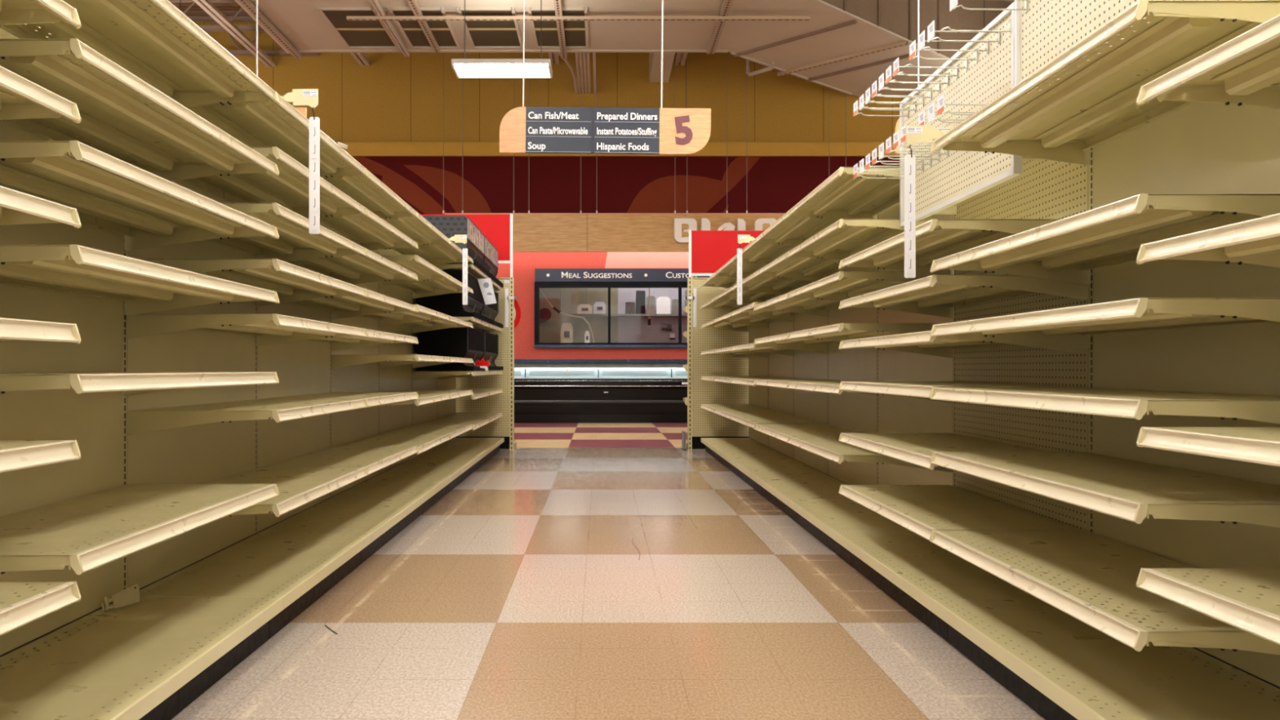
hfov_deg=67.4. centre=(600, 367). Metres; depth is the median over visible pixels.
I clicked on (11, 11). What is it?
shelf
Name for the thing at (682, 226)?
letter sign
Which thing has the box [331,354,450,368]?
shelf
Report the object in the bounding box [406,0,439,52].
strut
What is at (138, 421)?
shelf
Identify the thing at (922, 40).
hook
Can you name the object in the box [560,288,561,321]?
hanging rod
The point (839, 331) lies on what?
shelf
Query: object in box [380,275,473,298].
shelf
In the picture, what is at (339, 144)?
label
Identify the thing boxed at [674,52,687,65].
strut
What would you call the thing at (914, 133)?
strip
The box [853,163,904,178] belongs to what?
hook
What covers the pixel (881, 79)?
hook
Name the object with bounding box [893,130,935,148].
hook
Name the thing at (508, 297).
clamp
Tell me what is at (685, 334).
shelf
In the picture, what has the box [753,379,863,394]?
shelf
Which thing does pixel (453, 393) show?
shelf
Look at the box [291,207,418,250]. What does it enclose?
shelf
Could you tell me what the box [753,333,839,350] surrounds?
shelf
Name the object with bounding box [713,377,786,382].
shelf
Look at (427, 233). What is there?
shelf
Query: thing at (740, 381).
shelf
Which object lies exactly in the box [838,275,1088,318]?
shelf
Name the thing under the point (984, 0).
hanging rod
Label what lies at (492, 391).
shelf
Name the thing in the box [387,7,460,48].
return grille
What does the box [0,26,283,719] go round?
gondola section
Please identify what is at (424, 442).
shelf
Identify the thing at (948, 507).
shelf
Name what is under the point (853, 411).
gondola section
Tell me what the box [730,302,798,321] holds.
shelf
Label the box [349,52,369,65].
strut
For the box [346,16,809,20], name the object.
strut
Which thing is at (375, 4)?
strut
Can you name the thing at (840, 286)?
shelf
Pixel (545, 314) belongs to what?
wall fan
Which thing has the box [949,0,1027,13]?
hook
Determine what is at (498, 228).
header board
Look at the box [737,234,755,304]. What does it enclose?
strip
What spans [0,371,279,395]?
shelf
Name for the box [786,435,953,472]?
shelf
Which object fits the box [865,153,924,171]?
hook
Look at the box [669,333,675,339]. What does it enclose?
wall holder
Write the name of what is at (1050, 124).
shelf
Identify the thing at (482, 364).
packet
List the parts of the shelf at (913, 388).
price rail, rail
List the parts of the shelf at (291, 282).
rail, price rail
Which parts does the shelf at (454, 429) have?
price rail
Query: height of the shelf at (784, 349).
0.080 m
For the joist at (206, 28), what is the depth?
15.98 m
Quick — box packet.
[475,357,488,370]
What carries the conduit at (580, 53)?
attached to the wall at (397, 97)
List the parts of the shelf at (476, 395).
price rail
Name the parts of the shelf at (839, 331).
price rail, rail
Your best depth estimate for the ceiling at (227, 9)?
16.51 m
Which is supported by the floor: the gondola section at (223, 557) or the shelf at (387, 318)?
the gondola section at (223, 557)
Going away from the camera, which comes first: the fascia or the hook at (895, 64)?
the hook at (895, 64)
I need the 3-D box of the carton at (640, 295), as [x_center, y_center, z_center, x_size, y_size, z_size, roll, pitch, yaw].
[0.789,-1.305,19.100,0.191,0.465,0.120,0,0,0]
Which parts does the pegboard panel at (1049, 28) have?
frame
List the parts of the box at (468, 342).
trim, panel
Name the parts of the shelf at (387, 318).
price rail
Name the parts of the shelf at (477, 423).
price rail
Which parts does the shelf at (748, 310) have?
price rail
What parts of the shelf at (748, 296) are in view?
price rail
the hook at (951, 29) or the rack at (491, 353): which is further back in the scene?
the rack at (491, 353)
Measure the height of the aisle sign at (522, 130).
4.486 m
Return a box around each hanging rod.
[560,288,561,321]
[983,0,984,27]
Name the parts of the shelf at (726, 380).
price rail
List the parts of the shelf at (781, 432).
price rail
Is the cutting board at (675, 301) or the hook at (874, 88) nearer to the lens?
the hook at (874, 88)
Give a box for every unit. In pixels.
[456,277,516,450]
[685,277,748,450]
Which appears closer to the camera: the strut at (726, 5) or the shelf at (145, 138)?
the shelf at (145, 138)
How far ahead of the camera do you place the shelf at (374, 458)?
4.94 m
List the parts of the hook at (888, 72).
scan arm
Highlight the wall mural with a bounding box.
[352,156,760,268]
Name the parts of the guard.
plate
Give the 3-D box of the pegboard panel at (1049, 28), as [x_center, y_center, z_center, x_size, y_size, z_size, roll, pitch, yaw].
[1.492,-1.040,2.562,0.247,0.570,1.215,0,0,0]
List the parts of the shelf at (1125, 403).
rail, price rail, rail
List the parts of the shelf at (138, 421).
rail, price rail, rail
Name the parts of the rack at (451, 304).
panel, panel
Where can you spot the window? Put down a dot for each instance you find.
(538, 285)
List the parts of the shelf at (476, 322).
price rail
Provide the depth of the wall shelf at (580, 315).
19.00 m
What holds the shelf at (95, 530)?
attached to the gondola section at (71, 662)
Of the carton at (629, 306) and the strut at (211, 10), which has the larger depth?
the carton at (629, 306)
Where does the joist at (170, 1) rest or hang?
attached to the ceiling at (227, 9)
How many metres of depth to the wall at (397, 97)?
17.00 m
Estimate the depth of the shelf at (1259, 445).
1.75 m
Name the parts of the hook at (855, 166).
scan arm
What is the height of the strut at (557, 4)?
0.050 m
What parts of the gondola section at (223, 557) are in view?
panel, kick plate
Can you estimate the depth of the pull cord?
17.99 m
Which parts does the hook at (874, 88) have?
scan arm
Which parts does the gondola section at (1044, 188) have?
kick plate, panel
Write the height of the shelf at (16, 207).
0.080 m
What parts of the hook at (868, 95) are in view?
scan arm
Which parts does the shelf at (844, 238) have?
price rail, rail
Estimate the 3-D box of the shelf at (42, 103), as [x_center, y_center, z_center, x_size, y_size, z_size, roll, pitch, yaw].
[-1.329,-0.506,1.370,0.513,0.080,1.218,0,0,0]
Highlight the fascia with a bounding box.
[442,52,846,252]
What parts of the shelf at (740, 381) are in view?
price rail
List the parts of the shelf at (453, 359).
price rail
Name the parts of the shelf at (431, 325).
price rail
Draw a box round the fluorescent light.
[451,0,552,78]
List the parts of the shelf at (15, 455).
rail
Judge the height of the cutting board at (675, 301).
0.299 m
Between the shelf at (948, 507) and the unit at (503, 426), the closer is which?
the shelf at (948, 507)
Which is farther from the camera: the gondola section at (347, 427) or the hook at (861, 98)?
the gondola section at (347, 427)
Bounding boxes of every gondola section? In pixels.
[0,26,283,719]
[121,160,370,638]
[254,201,420,564]
[329,249,453,521]
[377,248,475,494]
[411,287,491,475]
[436,376,504,461]
[701,299,768,461]
[714,294,793,475]
[731,281,827,494]
[754,207,876,522]
[787,202,953,565]
[840,133,1088,641]
[932,48,1279,719]
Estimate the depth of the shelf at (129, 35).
2.71 m
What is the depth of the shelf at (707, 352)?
10.48 m
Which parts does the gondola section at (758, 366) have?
kick plate, panel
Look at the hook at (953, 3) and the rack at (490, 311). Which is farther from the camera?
the rack at (490, 311)
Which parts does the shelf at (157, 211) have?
rail, price rail, rail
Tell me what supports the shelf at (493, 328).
attached to the gondola section at (446, 407)
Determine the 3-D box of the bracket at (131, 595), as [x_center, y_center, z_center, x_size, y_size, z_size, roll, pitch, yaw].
[-1.514,0.726,3.025,0.112,0.080,0.028,0,0,-14]
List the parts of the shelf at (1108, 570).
rail, price rail, rail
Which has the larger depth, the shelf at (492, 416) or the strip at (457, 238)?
the shelf at (492, 416)
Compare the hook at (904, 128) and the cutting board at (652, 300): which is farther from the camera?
the cutting board at (652, 300)
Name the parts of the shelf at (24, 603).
rail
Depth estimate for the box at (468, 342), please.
8.09 m
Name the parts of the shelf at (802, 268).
price rail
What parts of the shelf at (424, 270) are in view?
rail, price rail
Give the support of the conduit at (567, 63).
attached to the wall at (397, 97)
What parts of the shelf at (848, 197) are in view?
price rail, rail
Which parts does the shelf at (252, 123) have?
price rail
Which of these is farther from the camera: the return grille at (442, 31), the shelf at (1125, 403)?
the return grille at (442, 31)
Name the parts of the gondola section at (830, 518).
kick plate, panel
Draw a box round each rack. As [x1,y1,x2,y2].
[416,270,490,323]
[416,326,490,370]
[417,215,490,277]
[480,291,503,328]
[480,329,503,370]
[481,235,503,287]
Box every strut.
[192,0,276,66]
[237,0,302,58]
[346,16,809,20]
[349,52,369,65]
[369,0,409,56]
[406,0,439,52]
[547,52,559,63]
[553,0,567,58]
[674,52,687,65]
[706,0,733,53]
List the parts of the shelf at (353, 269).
price rail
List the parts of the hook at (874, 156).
scan arm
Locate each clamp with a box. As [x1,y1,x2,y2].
[506,296,516,299]
[684,296,694,299]
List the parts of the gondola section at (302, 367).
panel, kick plate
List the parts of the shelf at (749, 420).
price rail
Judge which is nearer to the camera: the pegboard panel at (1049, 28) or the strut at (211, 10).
the pegboard panel at (1049, 28)
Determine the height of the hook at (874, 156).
0.070 m
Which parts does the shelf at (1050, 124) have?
rail, price rail, rail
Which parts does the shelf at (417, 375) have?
price rail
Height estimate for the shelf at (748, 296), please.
0.080 m
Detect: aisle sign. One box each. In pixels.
[256,0,306,132]
[499,0,711,155]
[894,0,919,154]
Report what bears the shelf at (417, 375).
attached to the gondola section at (421, 414)
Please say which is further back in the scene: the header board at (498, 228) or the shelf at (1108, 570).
the header board at (498, 228)
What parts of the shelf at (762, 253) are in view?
price rail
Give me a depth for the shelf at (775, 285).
7.67 m
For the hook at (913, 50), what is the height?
0.070 m
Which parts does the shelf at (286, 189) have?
rail, price rail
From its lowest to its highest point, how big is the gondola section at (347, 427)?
1.906 m
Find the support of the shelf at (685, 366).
attached to the unit at (701, 423)
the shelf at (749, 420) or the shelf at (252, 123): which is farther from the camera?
the shelf at (749, 420)
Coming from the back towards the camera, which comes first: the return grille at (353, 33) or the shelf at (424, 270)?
the return grille at (353, 33)
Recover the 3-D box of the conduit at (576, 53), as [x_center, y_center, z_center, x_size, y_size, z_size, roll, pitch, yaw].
[-0.375,-4.881,15.800,0.048,0.042,2.400,0,0,0]
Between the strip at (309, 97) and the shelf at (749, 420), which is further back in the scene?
the shelf at (749, 420)
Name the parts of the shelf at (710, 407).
price rail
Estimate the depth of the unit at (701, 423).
10.61 m
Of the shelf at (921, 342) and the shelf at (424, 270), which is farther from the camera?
the shelf at (424, 270)
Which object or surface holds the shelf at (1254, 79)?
attached to the gondola section
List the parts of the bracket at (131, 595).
plate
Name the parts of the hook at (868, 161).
scan arm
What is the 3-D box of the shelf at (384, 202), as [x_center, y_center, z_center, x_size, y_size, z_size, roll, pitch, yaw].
[-1.329,-0.881,5.030,0.513,0.080,1.218,0,0,0]
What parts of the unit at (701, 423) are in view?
label strip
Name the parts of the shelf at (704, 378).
price rail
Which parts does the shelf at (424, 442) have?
price rail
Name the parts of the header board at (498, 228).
frame rail, frame post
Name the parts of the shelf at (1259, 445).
rail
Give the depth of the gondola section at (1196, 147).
2.58 m
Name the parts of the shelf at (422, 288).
price rail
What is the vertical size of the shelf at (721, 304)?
0.080 m
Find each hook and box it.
[853,100,909,118]
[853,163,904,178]
[859,93,915,112]
[859,158,904,174]
[865,87,924,106]
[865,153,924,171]
[871,80,931,99]
[871,147,931,166]
[878,72,940,93]
[878,142,940,161]
[885,65,948,85]
[885,136,948,156]
[893,57,958,78]
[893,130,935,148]
[901,124,964,142]
[903,57,968,71]
[909,40,977,62]
[918,30,988,53]
[918,109,965,129]
[927,20,1000,44]
[927,102,998,123]
[937,93,1001,115]
[940,18,1011,34]
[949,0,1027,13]
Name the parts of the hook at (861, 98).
scan arm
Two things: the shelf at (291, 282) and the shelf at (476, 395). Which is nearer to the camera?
the shelf at (291, 282)
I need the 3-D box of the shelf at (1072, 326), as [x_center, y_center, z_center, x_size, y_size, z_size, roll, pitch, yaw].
[1.352,-0.103,2.560,0.527,0.080,1.218,0,0,0]
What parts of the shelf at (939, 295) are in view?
price rail, rail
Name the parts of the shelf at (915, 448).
price rail, rail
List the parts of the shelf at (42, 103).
rail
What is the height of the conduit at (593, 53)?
0.042 m
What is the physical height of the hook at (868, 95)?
0.070 m
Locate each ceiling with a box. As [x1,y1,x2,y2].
[143,0,1014,15]
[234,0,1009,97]
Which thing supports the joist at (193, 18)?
attached to the ceiling at (227, 9)
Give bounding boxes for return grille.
[316,7,399,48]
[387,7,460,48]
[457,7,523,48]
[527,7,588,48]
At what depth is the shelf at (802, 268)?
6.42 m
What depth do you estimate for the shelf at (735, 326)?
10.38 m
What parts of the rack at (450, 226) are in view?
panel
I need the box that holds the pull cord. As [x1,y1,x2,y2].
[648,288,650,325]
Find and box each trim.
[320,142,893,143]
[325,143,899,156]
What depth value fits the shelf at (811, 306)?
6.51 m
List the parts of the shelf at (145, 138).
rail, price rail, rail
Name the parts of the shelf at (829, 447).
price rail, rail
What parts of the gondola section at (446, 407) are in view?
panel, kick plate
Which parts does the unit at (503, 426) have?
label strip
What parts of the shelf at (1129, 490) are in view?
rail, price rail, rail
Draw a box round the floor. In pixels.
[89,422,1119,719]
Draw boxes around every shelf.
[0,0,81,28]
[0,0,279,108]
[0,38,279,181]
[0,66,81,123]
[0,140,279,250]
[0,186,81,228]
[0,244,279,315]
[0,317,81,343]
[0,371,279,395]
[0,440,81,472]
[0,484,279,574]
[0,581,81,635]
[126,313,368,346]
[126,398,368,434]
[128,202,368,262]
[137,258,368,306]
[163,92,368,178]
[182,146,368,218]
[204,466,368,516]
[257,445,418,475]
[261,288,418,319]
[261,328,418,351]
[261,391,418,407]
[286,248,418,284]
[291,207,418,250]
[303,168,418,218]
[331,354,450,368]
[339,393,450,412]
[343,433,450,454]
[361,304,450,326]
[364,254,450,285]
[376,212,450,250]
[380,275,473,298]
[382,240,473,265]
[382,356,473,368]
[384,423,473,439]
[385,315,473,333]
[401,389,473,399]
[413,370,490,380]
[413,391,489,404]
[423,418,490,431]
[434,263,488,279]
[436,316,490,327]
[439,412,502,422]
[451,388,502,395]
[456,370,502,377]
[474,323,502,332]
[488,277,502,291]
[572,314,687,316]
[683,306,687,312]
[683,331,687,337]
[683,364,687,371]
[683,397,687,404]
[700,273,745,288]
[700,297,750,311]
[700,319,762,332]
[700,349,764,358]
[700,376,757,381]
[700,404,764,412]
[713,258,776,278]
[713,287,780,303]
[713,311,791,327]
[713,346,782,357]
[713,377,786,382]
[713,408,792,419]
[730,239,796,264]
[730,271,812,294]
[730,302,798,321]
[730,342,826,355]
[730,378,801,386]
[730,414,826,428]
[753,211,839,245]
[753,251,848,281]
[753,292,840,316]
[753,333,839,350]
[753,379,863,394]
[753,423,857,442]
[786,166,899,218]
[786,218,932,260]
[786,271,931,301]
[786,323,942,341]
[786,382,953,403]
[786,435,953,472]
[838,218,1062,275]
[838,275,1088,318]
[838,330,1088,358]
[838,381,1088,397]
[838,432,1046,470]
[838,484,1088,540]
[929,0,1279,165]
[929,193,1279,284]
[929,297,1279,348]
[929,387,1279,423]
[929,451,1279,528]
[929,530,1279,655]
[1136,14,1279,109]
[1136,213,1279,267]
[1136,426,1279,466]
[1136,568,1279,644]
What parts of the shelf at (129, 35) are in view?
price rail, rail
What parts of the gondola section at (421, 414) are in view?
panel, kick plate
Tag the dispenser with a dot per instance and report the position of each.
(587, 332)
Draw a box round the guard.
[680,431,686,450]
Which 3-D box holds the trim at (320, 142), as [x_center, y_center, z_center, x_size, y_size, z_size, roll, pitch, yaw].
[0.000,-3.981,16.985,27.800,0.040,0.030,0,0,0]
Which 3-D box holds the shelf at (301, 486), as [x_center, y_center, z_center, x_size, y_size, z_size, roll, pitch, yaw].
[-1.329,0.497,3.810,0.513,0.080,1.218,0,0,0]
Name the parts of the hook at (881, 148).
scan arm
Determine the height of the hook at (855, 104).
0.070 m
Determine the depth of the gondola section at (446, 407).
9.89 m
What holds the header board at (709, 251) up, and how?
on the unit at (701, 423)
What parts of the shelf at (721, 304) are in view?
price rail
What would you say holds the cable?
hanging from the ceiling
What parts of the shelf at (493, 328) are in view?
price rail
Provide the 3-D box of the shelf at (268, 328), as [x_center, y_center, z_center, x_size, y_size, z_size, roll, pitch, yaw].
[-1.329,-0.141,3.810,0.513,0.080,1.218,0,0,0]
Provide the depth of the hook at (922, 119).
3.41 m
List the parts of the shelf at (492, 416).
price rail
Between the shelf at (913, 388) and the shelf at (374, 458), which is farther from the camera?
the shelf at (374, 458)
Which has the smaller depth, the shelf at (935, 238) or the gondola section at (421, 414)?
the shelf at (935, 238)
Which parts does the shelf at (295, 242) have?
rail, price rail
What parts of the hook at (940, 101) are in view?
scan arm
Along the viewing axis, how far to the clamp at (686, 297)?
10.58 m
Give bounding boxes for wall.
[163,22,904,359]
[539,288,687,342]
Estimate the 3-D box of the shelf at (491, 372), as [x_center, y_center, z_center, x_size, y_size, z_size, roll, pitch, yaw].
[-1.329,0.067,9.910,0.513,0.080,1.218,0,0,0]
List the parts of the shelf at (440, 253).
price rail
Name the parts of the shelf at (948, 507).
rail, price rail, rail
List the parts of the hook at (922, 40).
scan arm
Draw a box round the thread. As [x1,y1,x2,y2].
[631,535,639,559]
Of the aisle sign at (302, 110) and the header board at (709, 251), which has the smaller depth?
the aisle sign at (302, 110)
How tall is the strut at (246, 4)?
0.050 m
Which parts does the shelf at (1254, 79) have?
rail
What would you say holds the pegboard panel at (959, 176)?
attached to the gondola section at (1196, 147)
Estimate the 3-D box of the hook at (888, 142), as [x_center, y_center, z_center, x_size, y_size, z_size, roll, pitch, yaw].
[1.259,-0.876,3.803,0.241,0.070,0.062,0,0,0]
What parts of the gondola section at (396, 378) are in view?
panel, kick plate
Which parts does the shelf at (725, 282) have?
price rail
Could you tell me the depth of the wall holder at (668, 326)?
19.29 m
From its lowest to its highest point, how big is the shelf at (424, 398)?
0.080 m
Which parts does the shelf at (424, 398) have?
rail, price rail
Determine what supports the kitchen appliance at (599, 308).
on the wall shelf at (580, 315)
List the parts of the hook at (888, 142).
scan arm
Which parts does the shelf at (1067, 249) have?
rail, price rail, rail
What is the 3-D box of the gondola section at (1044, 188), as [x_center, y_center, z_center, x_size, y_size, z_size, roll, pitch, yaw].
[1.380,-0.123,3.793,0.570,2.056,1.245,0,0,0]
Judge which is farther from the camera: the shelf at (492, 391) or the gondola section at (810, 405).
the shelf at (492, 391)
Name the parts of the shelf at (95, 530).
rail, rail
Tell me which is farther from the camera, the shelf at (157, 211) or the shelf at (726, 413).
the shelf at (726, 413)
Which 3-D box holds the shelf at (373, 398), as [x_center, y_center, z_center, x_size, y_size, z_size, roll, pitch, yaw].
[-1.329,0.182,5.030,0.513,0.080,1.218,0,0,0]
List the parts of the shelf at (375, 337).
price rail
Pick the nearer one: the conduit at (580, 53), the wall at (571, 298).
the conduit at (580, 53)
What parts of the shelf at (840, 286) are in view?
price rail, rail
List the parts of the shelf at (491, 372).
price rail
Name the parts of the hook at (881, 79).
scan arm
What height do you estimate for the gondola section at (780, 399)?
1.906 m
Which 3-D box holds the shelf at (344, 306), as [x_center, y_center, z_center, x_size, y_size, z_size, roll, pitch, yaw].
[-1.329,-0.325,5.030,0.513,0.080,1.218,0,0,0]
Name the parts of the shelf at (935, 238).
price rail, rail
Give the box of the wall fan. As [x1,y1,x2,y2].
[539,307,551,320]
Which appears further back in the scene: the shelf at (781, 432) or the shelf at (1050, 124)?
the shelf at (781, 432)
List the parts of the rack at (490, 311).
panel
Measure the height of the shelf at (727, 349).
0.080 m
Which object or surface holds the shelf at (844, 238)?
attached to the gondola section at (830, 518)
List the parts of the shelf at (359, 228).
price rail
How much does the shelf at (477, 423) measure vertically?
0.080 m
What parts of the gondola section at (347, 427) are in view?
panel, kick plate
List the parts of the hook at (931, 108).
scan arm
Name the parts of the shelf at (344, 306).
price rail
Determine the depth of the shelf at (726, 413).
8.61 m
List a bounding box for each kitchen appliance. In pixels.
[577,304,591,314]
[593,302,605,314]
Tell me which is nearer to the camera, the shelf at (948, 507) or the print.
the shelf at (948, 507)
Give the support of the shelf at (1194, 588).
attached to the gondola section
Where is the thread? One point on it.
(633, 535)
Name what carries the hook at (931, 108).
attached to the pegboard panel at (959, 176)
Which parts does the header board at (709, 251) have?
frame post, frame rail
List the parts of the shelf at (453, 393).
price rail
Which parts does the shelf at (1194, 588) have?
rail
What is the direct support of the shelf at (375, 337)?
attached to the gondola section at (302, 367)
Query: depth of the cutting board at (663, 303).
19.08 m
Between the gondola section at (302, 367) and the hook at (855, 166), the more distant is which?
the gondola section at (302, 367)
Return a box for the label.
[337,142,347,148]
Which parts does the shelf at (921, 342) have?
price rail, rail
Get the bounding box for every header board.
[413,213,512,277]
[688,230,776,277]
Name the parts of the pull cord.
cord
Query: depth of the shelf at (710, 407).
9.80 m
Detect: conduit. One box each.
[555,52,577,93]
[574,52,580,93]
[578,52,584,93]
[582,52,587,93]
[586,52,591,93]
[592,52,596,93]
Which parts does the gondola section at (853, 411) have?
kick plate, panel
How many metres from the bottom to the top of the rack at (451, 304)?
0.393 m
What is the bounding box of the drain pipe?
[746,59,774,76]
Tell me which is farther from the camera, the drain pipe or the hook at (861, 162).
the drain pipe
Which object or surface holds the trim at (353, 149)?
attached to the wall at (397, 97)
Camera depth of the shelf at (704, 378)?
9.77 m
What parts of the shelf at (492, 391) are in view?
price rail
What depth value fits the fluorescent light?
11.91 m
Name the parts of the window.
sill, window header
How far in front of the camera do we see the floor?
3.47 m
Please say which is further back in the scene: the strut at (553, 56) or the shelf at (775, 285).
the strut at (553, 56)
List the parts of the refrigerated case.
liner trim, chrome rail, chrome rail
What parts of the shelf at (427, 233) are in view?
price rail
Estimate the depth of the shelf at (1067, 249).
2.40 m
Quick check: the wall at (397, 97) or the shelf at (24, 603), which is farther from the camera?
the wall at (397, 97)
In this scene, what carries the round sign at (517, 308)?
attached to the unit at (503, 426)
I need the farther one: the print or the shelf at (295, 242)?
the print
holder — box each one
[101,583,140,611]
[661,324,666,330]
[666,324,671,331]
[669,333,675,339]
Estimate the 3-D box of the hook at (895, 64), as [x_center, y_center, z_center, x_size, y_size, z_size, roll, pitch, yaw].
[1.259,-1.156,3.705,0.241,0.070,0.062,0,0,0]
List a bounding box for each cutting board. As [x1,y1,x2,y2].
[646,295,655,314]
[656,296,670,314]
[671,298,678,314]
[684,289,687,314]
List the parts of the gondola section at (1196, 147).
kick plate, panel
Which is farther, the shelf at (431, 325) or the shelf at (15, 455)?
the shelf at (431, 325)
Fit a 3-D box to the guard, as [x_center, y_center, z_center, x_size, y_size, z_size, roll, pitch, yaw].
[0.930,0.809,10.720,0.040,0.200,0.260,0,0,0]
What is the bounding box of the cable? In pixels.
[539,288,594,342]
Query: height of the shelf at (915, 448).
0.080 m
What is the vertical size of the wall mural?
1.990 m
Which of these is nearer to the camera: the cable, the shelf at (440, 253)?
the shelf at (440, 253)
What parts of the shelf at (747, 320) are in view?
price rail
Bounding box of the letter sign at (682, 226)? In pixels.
[674,217,778,243]
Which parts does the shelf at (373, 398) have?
price rail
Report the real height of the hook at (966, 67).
0.050 m
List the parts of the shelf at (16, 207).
rail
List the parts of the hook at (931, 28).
scan arm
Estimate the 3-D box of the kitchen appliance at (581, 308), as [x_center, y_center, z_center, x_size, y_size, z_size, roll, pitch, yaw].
[-0.318,-1.164,19.045,0.286,0.184,0.250,0,0,0]
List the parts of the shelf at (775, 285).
price rail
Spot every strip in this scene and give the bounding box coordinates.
[281,88,319,234]
[448,234,467,304]
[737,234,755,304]
[904,124,945,277]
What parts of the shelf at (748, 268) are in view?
price rail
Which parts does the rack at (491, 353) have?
trim, panel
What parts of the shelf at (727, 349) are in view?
price rail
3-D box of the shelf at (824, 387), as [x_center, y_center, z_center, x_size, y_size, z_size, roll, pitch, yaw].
[1.352,0.121,5.000,0.527,0.080,1.218,0,0,0]
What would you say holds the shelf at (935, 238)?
attached to the gondola section at (1044, 188)
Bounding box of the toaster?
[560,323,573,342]
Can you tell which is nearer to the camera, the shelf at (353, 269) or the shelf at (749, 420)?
the shelf at (353, 269)
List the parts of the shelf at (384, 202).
price rail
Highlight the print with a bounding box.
[483,282,488,288]
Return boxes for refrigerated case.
[514,359,687,422]
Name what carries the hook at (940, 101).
attached to the pegboard panel at (959, 176)
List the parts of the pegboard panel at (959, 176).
support arm, support arm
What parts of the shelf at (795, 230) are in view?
price rail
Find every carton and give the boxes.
[625,302,635,314]
[635,290,645,314]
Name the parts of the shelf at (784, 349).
price rail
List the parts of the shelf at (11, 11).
price rail, rail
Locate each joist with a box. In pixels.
[134,0,235,2]
[148,2,264,31]
[153,15,319,55]
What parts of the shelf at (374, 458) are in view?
price rail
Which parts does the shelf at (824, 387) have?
price rail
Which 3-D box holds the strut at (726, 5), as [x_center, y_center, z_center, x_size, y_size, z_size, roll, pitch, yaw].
[1.650,-4.745,11.700,0.110,0.050,5.400,0,0,0]
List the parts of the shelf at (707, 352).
price rail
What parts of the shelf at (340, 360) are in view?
rail, price rail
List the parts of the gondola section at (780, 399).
kick plate, panel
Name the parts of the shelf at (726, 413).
price rail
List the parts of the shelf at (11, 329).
rail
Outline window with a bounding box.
[533,268,710,347]
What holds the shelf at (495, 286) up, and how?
attached to the gondola section at (446, 407)
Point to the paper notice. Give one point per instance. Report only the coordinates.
(486, 285)
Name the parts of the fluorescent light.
chain, chain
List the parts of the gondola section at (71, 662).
panel, kick plate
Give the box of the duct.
[648,52,675,82]
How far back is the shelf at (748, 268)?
8.84 m
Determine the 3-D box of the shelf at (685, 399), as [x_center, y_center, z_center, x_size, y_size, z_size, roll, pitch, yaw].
[1.600,0.377,10.866,1.304,0.075,0.392,0,0,0]
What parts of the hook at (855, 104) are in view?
scan arm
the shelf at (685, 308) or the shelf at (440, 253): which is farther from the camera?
the shelf at (685, 308)
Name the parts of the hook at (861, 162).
scan arm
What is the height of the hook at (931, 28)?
0.070 m
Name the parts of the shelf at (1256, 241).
rail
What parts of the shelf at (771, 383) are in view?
price rail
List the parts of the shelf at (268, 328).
rail, price rail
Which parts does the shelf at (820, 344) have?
price rail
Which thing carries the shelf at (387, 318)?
attached to the gondola section at (347, 427)
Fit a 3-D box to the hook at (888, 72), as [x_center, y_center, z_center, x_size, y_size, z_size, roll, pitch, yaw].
[1.259,-1.156,3.803,0.241,0.070,0.062,0,0,0]
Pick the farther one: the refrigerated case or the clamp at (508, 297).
the refrigerated case
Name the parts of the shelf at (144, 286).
rail, price rail, rail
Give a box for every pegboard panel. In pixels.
[899,1,1046,226]
[1014,0,1173,106]
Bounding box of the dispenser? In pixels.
[584,330,589,342]
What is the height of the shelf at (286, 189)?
0.080 m
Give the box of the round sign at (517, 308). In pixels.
[514,299,520,328]
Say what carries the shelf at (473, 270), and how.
attached to the gondola section at (421, 414)
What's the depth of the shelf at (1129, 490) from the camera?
2.29 m
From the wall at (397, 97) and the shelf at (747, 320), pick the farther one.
the wall at (397, 97)
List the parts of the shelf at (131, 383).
rail, price rail, rail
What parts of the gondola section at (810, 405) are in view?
kick plate, panel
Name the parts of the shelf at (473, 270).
price rail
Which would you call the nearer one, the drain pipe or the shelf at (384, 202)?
the shelf at (384, 202)
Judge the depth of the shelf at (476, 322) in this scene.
8.60 m
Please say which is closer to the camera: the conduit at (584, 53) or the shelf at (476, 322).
the shelf at (476, 322)
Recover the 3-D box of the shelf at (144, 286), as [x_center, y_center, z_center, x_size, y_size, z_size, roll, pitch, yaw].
[-1.329,-0.215,2.590,0.513,0.080,1.218,0,0,0]
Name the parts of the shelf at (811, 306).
price rail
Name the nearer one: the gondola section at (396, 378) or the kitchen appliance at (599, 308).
the gondola section at (396, 378)
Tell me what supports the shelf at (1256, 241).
attached to the gondola section
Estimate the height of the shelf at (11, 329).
0.080 m
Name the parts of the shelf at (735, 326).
price rail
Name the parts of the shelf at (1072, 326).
rail, price rail, rail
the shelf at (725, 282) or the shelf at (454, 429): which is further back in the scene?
the shelf at (725, 282)
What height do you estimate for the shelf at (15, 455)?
0.080 m
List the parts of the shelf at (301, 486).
rail, price rail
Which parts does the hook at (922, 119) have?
scan arm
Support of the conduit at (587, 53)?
attached to the wall at (397, 97)
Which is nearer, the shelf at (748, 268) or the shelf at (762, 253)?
the shelf at (762, 253)
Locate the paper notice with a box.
[477,278,496,304]
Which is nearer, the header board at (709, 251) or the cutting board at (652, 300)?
the header board at (709, 251)

